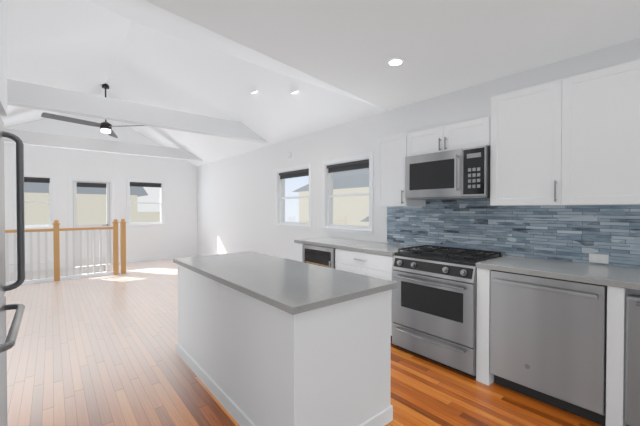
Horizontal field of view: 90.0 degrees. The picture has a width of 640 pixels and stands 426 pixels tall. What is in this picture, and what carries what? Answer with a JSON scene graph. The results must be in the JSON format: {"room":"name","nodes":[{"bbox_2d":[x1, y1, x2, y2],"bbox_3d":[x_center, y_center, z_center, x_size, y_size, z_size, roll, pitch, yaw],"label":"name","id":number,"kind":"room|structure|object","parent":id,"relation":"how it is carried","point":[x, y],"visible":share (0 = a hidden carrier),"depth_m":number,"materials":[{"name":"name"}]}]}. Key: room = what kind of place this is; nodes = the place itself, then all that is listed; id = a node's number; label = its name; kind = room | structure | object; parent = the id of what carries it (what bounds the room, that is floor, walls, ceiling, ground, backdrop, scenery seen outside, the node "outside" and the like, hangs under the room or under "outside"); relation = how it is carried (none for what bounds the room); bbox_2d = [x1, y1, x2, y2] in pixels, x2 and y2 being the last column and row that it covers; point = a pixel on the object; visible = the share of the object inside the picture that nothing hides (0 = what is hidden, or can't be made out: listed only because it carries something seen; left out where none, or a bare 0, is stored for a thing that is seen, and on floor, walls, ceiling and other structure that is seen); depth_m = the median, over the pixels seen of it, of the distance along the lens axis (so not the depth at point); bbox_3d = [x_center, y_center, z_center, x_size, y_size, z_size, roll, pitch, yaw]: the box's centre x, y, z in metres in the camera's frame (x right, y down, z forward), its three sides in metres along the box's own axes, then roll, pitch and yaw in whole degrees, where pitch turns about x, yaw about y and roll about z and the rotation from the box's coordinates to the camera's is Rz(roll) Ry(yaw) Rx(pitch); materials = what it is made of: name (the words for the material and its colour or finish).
{"room":"kitchen","nodes":[
{"label":"kitchen","id":0,"kind":"room"},
{"bbox_2d":[0,0,7,115],"bbox_3d":[-2.171,0.062,1.051,1.585,2.650,1.240,-1,1,-40],"label":"wall","id":1,"kind":"structure","parent":0,"point":[3,71],"depth_m":1.77,"materials":[{"name":"white paint"}]},
{"bbox_2d":[4,114,196,267],"bbox_3d":[-5.640,-0.659,7.896,5.400,3.920,0.160,-1,1,-40],"label":"wall","id":2,"kind":"structure","parent":0,"point":[176,233],"depth_m":8.15,"materials":[{"name":"white paint"}]},
{"bbox_2d":[13,173,54,229],"bbox_3d":[-6.422,-0.251,7.199,0.710,1.250,0.170,-1,1,-40],"label":"window","id":3,"kind":"structure","parent":2,"relation":"in","point":[41,178],"depth_m":7.24,"materials":[{"name":"white"}]},
{"bbox_2d":[9,260,62,272],"bbox_3d":[-6.486,1.212,7.046,1.300,0.200,0.059,-1,1,-40],"label":"baseboard heater","id":4,"kind":"object","parent":2,"relation":"attached to","point":[35,266],"visible":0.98,"depth_m":7.15,"materials":[{"name":"white metal"}]},
{"bbox_2d":[68,177,114,267],"bbox_3d":[-5.601,0.221,7.869,0.930,2.160,0.208,-1,1,-40],"label":"door","id":5,"kind":"structure","parent":2,"relation":"in","point":[74,183],"depth_m":7.84,"materials":[{"name":"white"}]},
{"bbox_2d":[126,179,164,226],"bbox_3d":[-4.702,-0.269,8.643,0.940,1.250,0.170,-1,1,-40],"label":"window","id":6,"kind":"structure","parent":2,"relation":"in","point":[144,183],"depth_m":8.63,"materials":[{"name":"white"}]},
{"bbox_2d":[119,253,195,263],"bbox_3d":[-4.445,1.234,8.809,2.025,0.110,0.014,-1,1,-40],"label":"baseboard","id":7,"kind":"structure","parent":2,"relation":"attached to","point":[139,259],"depth_m":8.80,"materials":[{"name":"white wood"}]},
{"bbox_2d":[4,259,602,425],"bbox_3d":[-1.989,1.415,3.571,5.400,0.120,11.520,-1,1,-40],"label":"floor","id":8,"kind":"structure","parent":0,"point":[96,351],"depth_m":2.69,"materials":[{"name":"brown wood"}]},
{"bbox_2d":[0,117,24,425],"bbox_3d":[-1.837,0.423,1.336,0.857,1.920,0.900,-1,1,-40],"label":"fridge","id":9,"kind":"object","parent":8,"relation":"on","point":[8,343],"visible":1,"depth_m":1.83,"materials":[{"name":"silver metal"}]},
{"bbox_2d":[9,264,105,281],"bbox_3d":[-6.004,2.668,6.575,2.990,2.700,1.660,-1,1,-40],"label":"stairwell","id":10,"kind":"object","parent":8,"relation":"in","point":[51,273],"visible":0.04,"depth_m":7.50,"materials":[{"name":"white"}]},
{"bbox_2d":[5,219,126,285],"bbox_3d":[-5.406,0.745,6.046,3.017,1.219,0.152,-1,1,-40],"label":"stair railing","id":11,"kind":"object","parent":8,"relation":"on","point":[56,229],"visible":0.96,"depth_m":6.34,"materials":[{"name":"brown wood"}]},
{"bbox_2d":[176,263,392,425],"bbox_3d":[-0.458,0.928,2.611,0.804,0.879,1.974,-1,1,-40],"label":"kitchen island","id":12,"kind":"object","parent":8,"relation":"on","point":[266,340],"depth_m":1.93,"materials":[{"name":"white painted wood"},{"name":"painted drywall"}]},
{"bbox_2d":[173,251,396,314],"bbox_3d":[-0.458,0.467,2.605,0.840,0.040,2.010,-1,1,-40],"label":"island countertop","id":13,"kind":"structure","parent":12,"relation":"on","point":[294,287],"depth_m":2.15,"materials":[{"name":"grey stone"}]},
{"bbox_2d":[302,244,335,268],"bbox_3d":[0.200,0.885,4.343,0.721,0.921,0.636,-1,1,-40],"label":"wine cooler","id":14,"kind":"object","parent":8,"relation":"on","point":[319,255],"visible":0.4,"depth_m":4.12,"materials":[{"name":"silver metal"}]},
{"bbox_2d":[335,248,393,341],"bbox_3d":[0.711,0.891,3.782,0.659,0.924,0.867,-1,1,-40],"label":"base cabinet","id":15,"kind":"object","parent":8,"relation":"on","point":[371,264],"depth_m":3.51,"materials":[{"name":"white wood"}]},
{"bbox_2d":[294,237,639,289],"bbox_3d":[1.536,0.420,2.782,0.673,0.040,5.120,-1,1,-40],"label":"countertop","id":16,"kind":"structure","parent":15,"relation":"on","point":[616,276],"depth_m":2.42,"materials":[{"name":"grey stone"}]},
{"bbox_2d":[392,245,505,377],"bbox_3d":[1.209,0.861,3.091,0.741,1.000,0.816,-1,1,-40],"label":"range","id":17,"kind":"object","parent":8,"relation":"on","point":[434,301],"visible":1,"depth_m":2.85,"materials":[{"name":"silver metal"}]},
{"bbox_2d":[490,270,606,425],"bbox_3d":[1.792,0.908,2.454,0.690,0.923,0.676,-1,1,-40],"label":"dishwasher","id":18,"kind":"object","parent":8,"relation":"on","point":[548,338],"visible":0.94,"depth_m":2.21,"materials":[{"name":"silver metal"}]},
{"bbox_2d":[625,289,639,425],"bbox_3d":[2.271,0.917,1.887,0.686,0.919,0.618,-1,1,-40],"label":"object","id":19,"kind":"object","parent":8,"relation":"on","point":[632,383],"visible":1,"depth_m":1.89,"materials":[{"name":"silver metal"}]},
{"bbox_2d":[0,0,639,166],"bbox_3d":[-1.989,-1.990,3.528,5.400,1.390,11.520,-1,1,-40],"label":"ceiling","id":20,"kind":"structure","parent":0,"point":[224,59],"depth_m":3.14,"materials":[{"name":"white paint"}]},
{"bbox_2d":[41,83,144,137],"bbox_3d":[-4.463,-2.111,6.433,1.725,0.990,1.725,-1,1,-40],"label":"ceiling fan","id":21,"kind":"object","parent":20,"relation":"hanging from","point":[105,126],"depth_m":6.25,"materials":[{"name":"brown metal"}]},
{"bbox_2d":[4,128,202,160],"bbox_3d":[-5.074,-1.531,7.211,5.076,0.260,0.150,-1,1,-40],"label":"beam","id":22,"kind":"structure","parent":20,"relation":"attached to","point":[58,141],"depth_m":7.17,"materials":[{"name":"white paint"}]},
{"bbox_2d":[7,79,266,142],"bbox_3d":[-2.934,-1.489,4.660,5.076,0.280,0.150,-1,1,-40],"label":"beam","id":23,"kind":"structure","parent":20,"relation":"attached to","point":[32,96],"depth_m":4.60,"materials":[{"name":"white paint"}]},
{"bbox_2d":[386,57,403,65],"bbox_3d":[0.638,-1.277,2.706,0.150,0.013,0.150,-1,1,-40],"label":"recessed light","id":24,"kind":"object","parent":20,"relation":"in","point":[395,61],"visible":0.98,"depth_m":2.68,"materials":[{"name":"white"}]},
{"bbox_2d":[197,38,639,262],"bbox_3d":[0.018,-0.001,5.237,0.160,2.670,11.520,-1,1,-40],"label":"wall","id":25,"kind":"structure","parent":0,"point":[236,203],"depth_m":5.22,"materials":[{"name":"white paint"}]},
{"bbox_2d":[274,163,311,229],"bbox_3d":[-0.452,-0.277,5.740,0.170,1.100,1.110,-1,1,-40],"label":"window","id":26,"kind":"structure","parent":25,"relation":"in","point":[282,174],"depth_m":5.79,"materials":[{"name":"white"}]},
{"bbox_2d":[321,152,372,234],"bbox_3d":[0.415,-0.264,4.706,0.170,1.100,1.050,-1,1,-40],"label":"window","id":27,"kind":"structure","parent":25,"relation":"in","point":[360,161],"depth_m":4.71,"materials":[{"name":"white"}]},
{"bbox_2d":[382,217,386,225],"bbox_3d":[0.830,0.111,4.139,0.008,0.115,0.072,-1,1,-40],"label":"outlet","id":28,"kind":"object","parent":25,"relation":"attached to","point":[384,221],"visible":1,"depth_m":4.13,"materials":[{"name":"white plastic"}]},
{"bbox_2d":[376,133,422,206],"bbox_3d":[0.926,-0.477,3.738,0.332,0.800,0.415,-1,1,-40],"label":"upper cabinet","id":29,"kind":"object","parent":25,"relation":"attached to","point":[391,151],"depth_m":3.63,"materials":[{"name":"white wood"}]},
{"bbox_2d":[408,128,435,156],"bbox_3d":[1.221,-0.731,3.384,0.332,0.253,0.482,-1,1,-40],"label":"upper cabinet","id":30,"kind":"object","parent":25,"relation":"attached to","point":[420,142],"depth_m":3.32,"materials":[{"name":"white wood"}]},
{"bbox_2d":[436,115,491,152],"bbox_3d":[1.457,-0.728,3.102,0.332,0.253,0.482,-1,1,-40],"label":"upper cabinet","id":31,"kind":"object","parent":25,"relation":"attached to","point":[477,132],"depth_m":2.98,"materials":[{"name":"white wood"}]},
{"bbox_2d":[405,145,490,199],"bbox_3d":[1.300,-0.369,3.207,0.440,0.458,0.832,-1,1,-40],"label":"over-the-range microwave","id":32,"kind":"object","parent":31,"relation":"attached to","point":[464,173],"visible":0.98,"depth_m":3.04,"materials":[{"name":"silver metal"}]},
{"bbox_2d":[387,199,639,267],"bbox_3d":[2.145,0.130,2.558,0.024,0.541,4.000,-1,1,-40],"label":"backsplash","id":33,"kind":"structure","parent":25,"relation":"attached to","point":[602,234],"depth_m":2.88,"materials":[{"name":"tile"}]},
{"bbox_2d":[490,82,551,205],"bbox_3d":[1.802,-0.539,2.694,0.332,0.950,0.569,-1,1,-40],"label":"upper cabinet","id":34,"kind":"object","parent":25,"relation":"attached to","point":[519,149],"depth_m":2.63,"materials":[{"name":"white wood"}]},
{"bbox_2d":[548,59,639,204],"bbox_3d":[2.113,-0.534,2.322,0.332,0.950,0.629,-1,1,-40],"label":"upper cabinet","id":35,"kind":"object","parent":25,"relation":"attached to","point":[573,140],"depth_m":2.26,"materials":[{"name":"white wood"}]},
{"label":"outside","id":36,"kind":"structure","parent":0,"visible":0},
{"bbox_3d":[1.233,4.323,14.144,100.000,0.200,100.000,-1,1,-40],"label":"ground","id":37,"kind":"structure","parent":36,"visible":0},
{"bbox_2d":[24,182,147,211],"bbox_3d":[-11.666,1.101,11.896,8.000,6.300,7.400,-1,1,-40],"label":"house","id":38,"kind":"structure","parent":37,"relation":"on","point":[91,195],"depth_m":10.62,"materials":[{"name":"beige"}]},
{"bbox_2d":[137,187,159,211],"bbox_3d":[-7.295,0.573,18.037,6.600,7.200,7.600,-1,1,-40],"label":"house","id":39,"kind":"structure","parent":37,"relation":"on","point":[154,198],"depth_m":13.63,"materials":[{"name":"white"}]},
{"bbox_2d":[292,168,368,225],"bbox_3d":[3.555,0.670,18.331,7.600,7.000,7.100,-1,1,-40],"label":"house","id":40,"kind":"structure","parent":37,"relation":"on","point":[303,217],"depth_m":15.84,"materials":[{"name":"beige"}]}
]}

